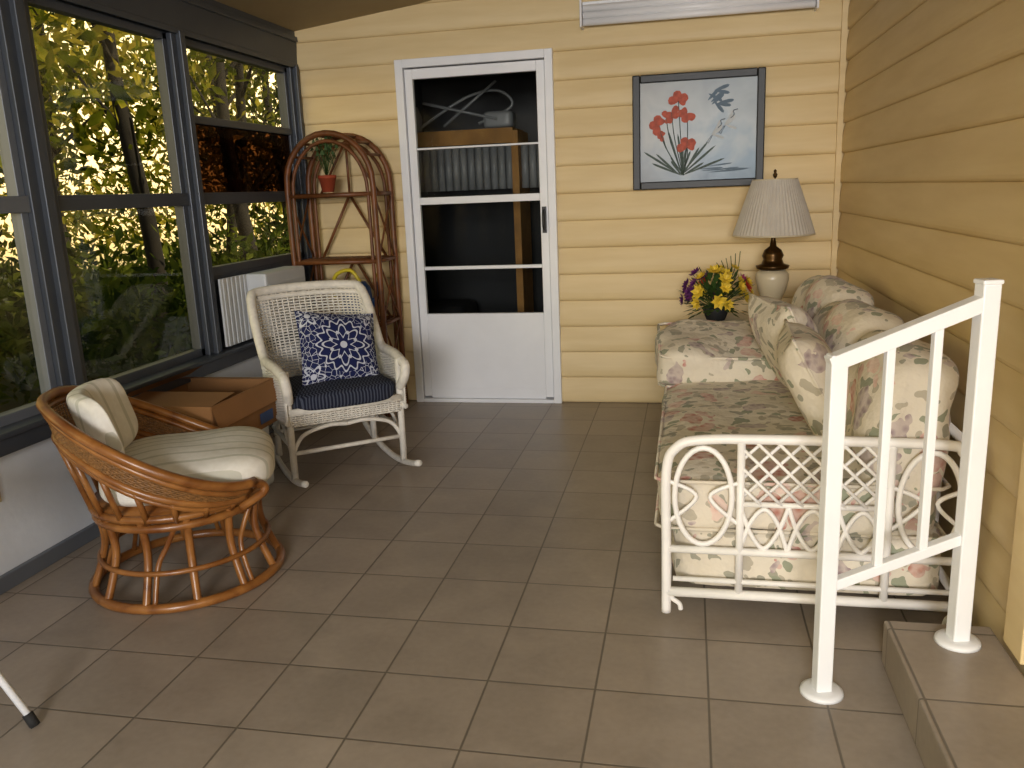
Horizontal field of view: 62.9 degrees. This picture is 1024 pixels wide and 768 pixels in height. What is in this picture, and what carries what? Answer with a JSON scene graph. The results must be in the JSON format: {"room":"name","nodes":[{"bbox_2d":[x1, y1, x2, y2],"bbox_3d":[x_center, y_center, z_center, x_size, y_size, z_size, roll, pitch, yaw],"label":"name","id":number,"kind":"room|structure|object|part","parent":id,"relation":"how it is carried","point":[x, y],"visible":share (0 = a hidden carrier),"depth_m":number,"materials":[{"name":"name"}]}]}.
{"room":"sunroom","nodes":[
{"label":"sunroom","id":0,"kind":"room"},
{"bbox_2d":[0,339,301,575],"bbox_3d":[-2.057,0.640,2.497,0.140,0.500,6.840,0,13,12],"label":"wall","id":1,"kind":"structure","parent":0,"point":[42,505],"depth_m":3.24,"materials":[{"name":"white paint"}]},
{"bbox_2d":[0,417,294,594],"bbox_3d":[-1.968,0.855,2.529,0.024,0.060,6.800,0,13,12],"label":"baseboard","id":2,"kind":"structure","parent":1,"relation":"attached to","point":[22,572],"depth_m":3.25,"materials":[{"name":"grey metal"}]},
{"bbox_2d":[0,0,315,456],"bbox_3d":[-2.041,-0.520,2.216,0.170,1.888,6.840,0,13,12],"label":"member","id":3,"kind":"object","parent":1,"relation":"on","point":[213,23],"visible":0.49,"depth_m":3.83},
{"bbox_2d":[0,48,56,426],"bbox_3d":[-1.950,-0.568,2.737,0.065,1.580,0.930,0,13,12],"label":"window","id":4,"kind":"structure","parent":3,"relation":"attached to","point":[15,203],"depth_m":3.17,"materials":[{"name":"grey metal"}]},
{"bbox_2d":[27,0,205,384],"bbox_3d":[-1.736,-0.810,3.751,0.065,1.580,0.920,0,13,12],"label":"window","id":5,"kind":"structure","parent":3,"relation":"attached to","point":[179,198],"depth_m":4.01,"materials":[{"name":"grey metal"}]},
{"bbox_2d":[185,39,307,348],"bbox_3d":[-1.505,-1.073,4.847,0.065,1.578,1.140,0,13,12],"label":"window","id":6,"kind":"structure","parent":3,"relation":"attached to","point":[231,160],"depth_m":4.74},
{"bbox_2d":[218,266,307,346],"bbox_3d":[-1.401,-0.462,4.798,0.146,0.360,0.770,0,13,12],"label":"window air conditioner","id":7,"kind":"object","parent":3,"relation":"attached to","point":[233,290],"visible":0.56,"depth_m":4.64,"materials":[{"name":"white plastic"}]},
{"bbox_3d":[-1.377,-0.492,4.927,0.140,0.360,0.500,0,13,12],"label":"casing","id":8,"kind":"part","parent":7,"relation":"part of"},
{"bbox_2d":[215,0,430,30],"bbox_3d":[-0.554,-1.632,1.647,3.720,0.506,6.860,0,13,12],"label":"ceiling","id":9,"kind":"structure","parent":0,"point":[294,15],"depth_m":4.87,"materials":[{"name":"brown wood"}]},
{"bbox_2d":[414,71,539,205],"bbox_3d":[0.325,-1.352,6.614,2.990,2.560,2.750,0,13,12],"label":"wall","id":10,"kind":"structure","parent":0,"point":[521,86],"depth_m":7.78,"materials":[{"name":"grey paint"}]},
{"bbox_2d":[415,80,543,313],"bbox_3d":[-0.160,-1.274,6.837,1.730,2.128,1.355,0,13,12],"label":"storage shelf","id":11,"kind":"object","parent":10,"relation":"on","point":[489,233],"visible":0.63,"depth_m":6.60,"materials":[{"name":"brown wood"}]},
{"bbox_2d":[0,400,972,767],"bbox_3d":[-0.351,0.943,2.210,3.420,0.100,6.840,0,13,12],"label":"floor","id":12,"kind":"structure","parent":0,"point":[494,600],"depth_m":2.62,"materials":[{"name":"beige tile"}]},
{"bbox_2d":[0,672,39,728],"bbox_3d":[-1.591,0.666,2.027,0.536,0.634,0.500,0,13,12],"label":"folding tray table","id":13,"kind":"object","parent":12,"relation":"on","point":[29,716],"visible":1,"depth_m":2.24,"materials":[{"name":"white paint"}]},
{"bbox_2d":[36,378,285,614],"bbox_3d":[-1.259,0.349,3.073,0.760,0.744,0.798,-6,13,-14],"label":"barrel chair","id":14,"kind":"object","parent":12,"relation":"on","point":[211,473],"visible":1,"depth_m":2.87,"materials":[{"name":"wicker"}]},
{"bbox_2d":[66,378,137,453],"bbox_3d":[-1.451,0.140,2.964,0.152,0.282,0.403,-20,17,-13],"label":"cushion","id":15,"kind":"object","parent":14,"relation":"on","point":[101,408],"depth_m":2.98,"materials":[{"name":"beige fabric"}]},
{"bbox_3d":[-1.279,0.217,3.036,0.729,0.446,0.798,-6,14,-16],"label":"shell frame","id":16,"kind":"part","parent":14,"relation":"part of","materials":[{"name":"wicker"}]},
{"bbox_2d":[98,426,274,506],"bbox_3d":[-1.184,0.293,3.082,0.598,0.174,0.563,-6,14,-16],"label":"seat cushion","id":17,"kind":"object","parent":14,"relation":"on","point":[236,453],"depth_m":2.94,"materials":[{"name":"beige fabric"}]},
{"bbox_3d":[-1.219,0.543,3.126,0.696,0.339,0.696,-6,14,-16],"label":"frame","id":18,"kind":"part","parent":14,"relation":"part of","materials":[{"name":"wicker"}]},
{"bbox_2d":[262,426,273,484],"bbox_3d":[-1.430,0.384,3.920,0.440,0.310,0.460,0,13,12],"label":"storage bin","id":19,"kind":"object","parent":12,"relation":"on","point":[270,480],"visible":0.11,"depth_m":4.06,"materials":[{"name":"grey plastic"}]},
{"bbox_2d":[127,366,276,440],"bbox_3d":[-1.418,0.104,3.829,0.503,0.270,0.566,0,13,12],"label":"cardboard box","id":20,"kind":"object","parent":19,"relation":"on","point":[221,402],"visible":0.51,"depth_m":3.74,"materials":[{"name":"brown cardboard"}]},
{"bbox_2d":[246,280,421,487],"bbox_3d":[-0.921,-0.028,4.261,0.660,0.914,0.959,-9,14,-25],"label":"rocking chair","id":21,"kind":"object","parent":12,"relation":"on","point":[347,363],"visible":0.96,"depth_m":4.17,"materials":[{"name":"white wicker"}]},
{"bbox_2d":[294,311,379,385],"bbox_3d":[-0.875,-0.175,4.237,0.418,0.409,0.154,-1,-18,-31],"label":"throw pillow","id":22,"kind":"object","parent":21,"relation":"on","point":[336,348],"depth_m":4.16,"materials":[{"name":"blue fabric"}]},
{"bbox_2d":[289,373,393,410],"bbox_3d":[-0.899,0.022,4.231,0.533,0.129,0.522,-9,14,-25],"label":"seat cushion","id":23,"kind":"object","parent":21,"relation":"on","point":[349,391],"depth_m":4.05,"materials":[{"name":"blue fabric"}]},
{"bbox_3d":[-0.905,0.092,4.266,0.568,0.070,0.512,-9,14,-25],"label":"woven seat","id":24,"kind":"part","parent":21,"relation":"part of","materials":[{"name":"white wicker"}]},
{"bbox_2d":[284,130,407,416],"bbox_3d":[-1.041,-0.684,5.283,0.584,1.747,0.336,0,13,12],"label":"shelf unit","id":25,"kind":"object","parent":12,"relation":"on","point":[352,139],"visible":0.73,"depth_m":5.16,"materials":[{"name":"brown wicker"}]},
{"bbox_2d":[310,136,337,191],"bbox_3d":[-1.135,-1.351,5.089,0.162,0.360,0.150,-14,18,-42],"label":"potted plant","id":26,"kind":"object","parent":25,"relation":"on","point":[327,182],"visible":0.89,"depth_m":5.07,"materials":[{"name":"green plant"}]},
{"bbox_3d":[-1.127,-1.225,5.119,0.112,0.100,0.112,0,13,12],"label":"pot","id":27,"kind":"part","parent":26,"relation":"part of","materials":[{"name":"ceramic"}]},
{"bbox_2d":[332,268,377,313],"bbox_3d":[-0.955,-0.560,5.227,0.209,0.324,0.326,-14,18,-42],"label":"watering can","id":28,"kind":"object","parent":25,"relation":"on","point":[341,271],"visible":0.33,"depth_m":5.21,"materials":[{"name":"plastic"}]},
{"bbox_2d":[689,313,748,320],"bbox_3d":[1.381,-0.082,4.790,0.720,0.600,0.440,0,13,12],"label":"side table","id":29,"kind":"object","parent":12,"relation":"on","point":[730,317],"visible":0.1,"depth_m":4.80,"materials":[{"name":"white wicker"}]},
{"bbox_2d":[676,251,753,320],"bbox_3d":[1.135,-0.547,4.666,0.435,0.381,0.408,0,13,12],"label":"flower arrangement","id":30,"kind":"object","parent":29,"relation":"on","point":[718,310],"visible":0.97,"depth_m":4.62,"materials":[{"name":"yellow plant"}]},
{"bbox_2d":[732,169,815,299],"bbox_3d":[1.427,-0.759,4.577,0.436,0.810,0.436,0,13,12],"label":"table lamp","id":31,"kind":"object","parent":29,"relation":"on","point":[774,208],"visible":0.84,"depth_m":4.41,"materials":[{"name":"white fabric"}]},
{"bbox_3d":[1.419,-0.958,4.531,0.433,0.293,0.433,0,13,12],"label":"lamp shade","id":32,"kind":"part","parent":31,"relation":"part of","materials":[{"name":"white fabric"}]},
{"bbox_2d":[654,275,961,623],"bbox_3d":[1.044,0.073,3.382,0.974,0.896,1.921,0,13,12],"label":"sofa","id":33,"kind":"object","parent":12,"relation":"on","point":[737,474],"visible":0.81,"depth_m":2.59,"materials":[{"name":"beige fabric"}]},
{"bbox_2d":[655,319,777,387],"bbox_3d":[1.020,-0.139,3.973,0.676,0.229,0.533,1,23,8],"label":"pillow","id":34,"kind":"object","parent":33,"relation":"on","point":[688,351],"depth_m":3.79,"materials":[{"name":"fabric"}]},
{"bbox_2d":[748,293,818,387],"bbox_3d":[1.168,-0.146,3.476,0.194,0.478,0.478,-30,12,4],"label":"throw pillow","id":35,"kind":"object","parent":33,"relation":"on","point":[766,314],"depth_m":3.43,"materials":[{"name":"fabric"}]},
{"bbox_3d":[1.047,0.173,3.404,0.871,0.227,1.851,0,13,12],"label":"seat mattress","id":36,"kind":"part","parent":33,"relation":"part of","materials":[{"name":"fabric"}]},
{"bbox_2d":[777,319,831,434],"bbox_3d":[1.095,0.007,2.982,0.194,0.468,0.449,-28,5,19],"label":"throw pillow","id":37,"kind":"object","parent":33,"relation":"on","point":[801,351],"depth_m":2.82,"materials":[{"name":"fabric"}]},
{"bbox_3d":[0.900,0.438,2.507,0.894,0.590,0.031,0,13,12],"label":"arm panel","id":38,"kind":"part","parent":33,"relation":"part of","materials":[{"name":"white wicker"}]},
{"bbox_2d":[791,275,873,318],"bbox_3d":[1.436,-0.226,3.831,0.323,0.527,0.638,18,18,4],"label":"cushion","id":39,"kind":"object","parent":33,"relation":"on","point":[817,291],"depth_m":3.62,"materials":[{"name":"fabric"}]},
{"bbox_2d":[813,299,903,351],"bbox_3d":[1.317,-0.060,3.265,0.324,0.527,0.659,16,14,8],"label":"cushion","id":40,"kind":"object","parent":33,"relation":"on","point":[840,322],"depth_m":3.03,"materials":[{"name":"fabric"}]},
{"bbox_2d":[843,330,958,509],"bbox_3d":[1.235,0.103,2.702,0.323,0.527,0.638,12,18,12],"label":"cushion","id":41,"kind":"object","parent":33,"relation":"on","point":[864,385],"depth_m":2.44,"materials":[{"name":"fabric"}]},
{"bbox_2d":[799,278,1003,704],"bbox_3d":[0.992,0.289,2.138,0.473,1.098,0.114,-3,13,-1],"label":"stair railing","id":42,"kind":"object","parent":12,"relation":"on","point":[983,307],"visible":1,"depth_m":2.11,"materials":[{"name":"white metal"}]},
{"bbox_2d":[882,621,1023,767],"bbox_3d":[0.794,1.175,0.486,0.275,0.130,3.910,0,13,12],"label":"step","id":43,"kind":"structure","parent":12,"relation":"on","point":[960,710],"depth_m":2.02,"materials":[{"name":"beige tile"}]},
{"bbox_2d":[294,0,849,402],"bbox_3d":[0.244,-1.254,5.179,3.440,2.800,0.102,0,13,12],"label":"wall","id":44,"kind":"structure","parent":0,"point":[625,253],"depth_m":5.06,"materials":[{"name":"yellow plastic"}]},
{"bbox_2d":[394,48,562,402],"bbox_3d":[-0.192,-0.940,5.316,0.981,2.162,0.100,0,13,12],"label":"door frame","id":45,"kind":"structure","parent":44,"relation":"attached to","point":[546,54],"depth_m":5.22,"materials":[{"name":"white paint"}]},
{"bbox_2d":[404,60,553,398],"bbox_3d":[-0.199,-0.915,5.281,0.873,2.080,0.095,0,13,12],"label":"door","id":46,"kind":"structure","parent":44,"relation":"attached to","point":[502,354],"depth_m":5.41,"materials":[{"name":"white paint"}]},
{"bbox_3d":[0.196,-1.011,5.156,0.026,0.160,0.059,0,13,12],"label":"handle","id":47,"kind":"part","parent":46,"relation":"part of","materials":[{"name":"metal"}]},
{"bbox_2d":[632,67,765,189],"bbox_3d":[1.083,-1.477,4.882,0.750,0.650,0.040,0,13,12],"label":"framed painting","id":48,"kind":"object","parent":44,"relation":"attached to","point":[700,129],"visible":0.94,"depth_m":4.87,"materials":[{"name":"white paper"}]},
{"bbox_2d":[579,0,818,29],"bbox_3d":[1.034,-2.127,4.703,1.302,0.150,0.120,0,13,12],"label":"window blind","id":49,"kind":"object","parent":44,"relation":"attached to","point":[602,12],"visible":1,"depth_m":4.71,"materials":[{"name":"white paint"}]},
{"bbox_2d":[830,0,848,275],"bbox_3d":[1.865,-1.182,4.798,0.030,2.700,0.030,0,13,12],"label":"trim","id":50,"kind":"structure","parent":44,"relation":"attached to","point":[845,3],"depth_m":4.73,"materials":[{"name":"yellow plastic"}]},
{"bbox_2d":[836,0,1023,675],"bbox_3d":[1.244,-0.457,1.539,0.102,2.800,6.840,0,13,12],"label":"wall","id":51,"kind":"structure","parent":0,"point":[931,202],"depth_m":2.78,"materials":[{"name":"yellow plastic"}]},
{"bbox_2d":[1003,439,1023,664],"bbox_3d":[1.246,-0.579,1.845,0.045,2.600,0.120,0,13,12],"label":"trim","id":52,"kind":"structure","parent":51,"relation":"attached to","point":[1013,638],"depth_m":2.10,"materials":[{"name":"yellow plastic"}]},
{"label":"outside","id":53,"kind":"structure","parent":0,"visible":0},
{"bbox_2d":[0,269,184,412],"bbox_3d":[-10.098,0.850,5.481,17.000,0.100,34.000,0,13,12],"label":"ground","id":54,"kind":"structure","parent":53,"point":[13,403],"depth_m":8.08,"materials":[{"name":"green plant"}]},
{"bbox_2d":[0,6,290,405],"bbox_3d":[-6.026,-4.593,12.483,10.191,7.066,24.465,0,13,12],"label":"trees","id":55,"kind":"object","parent":54,"relation":"on","point":[150,292],"visible":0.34,"depth_m":8.93,"materials":[{"name":"green plant"}]}
]}

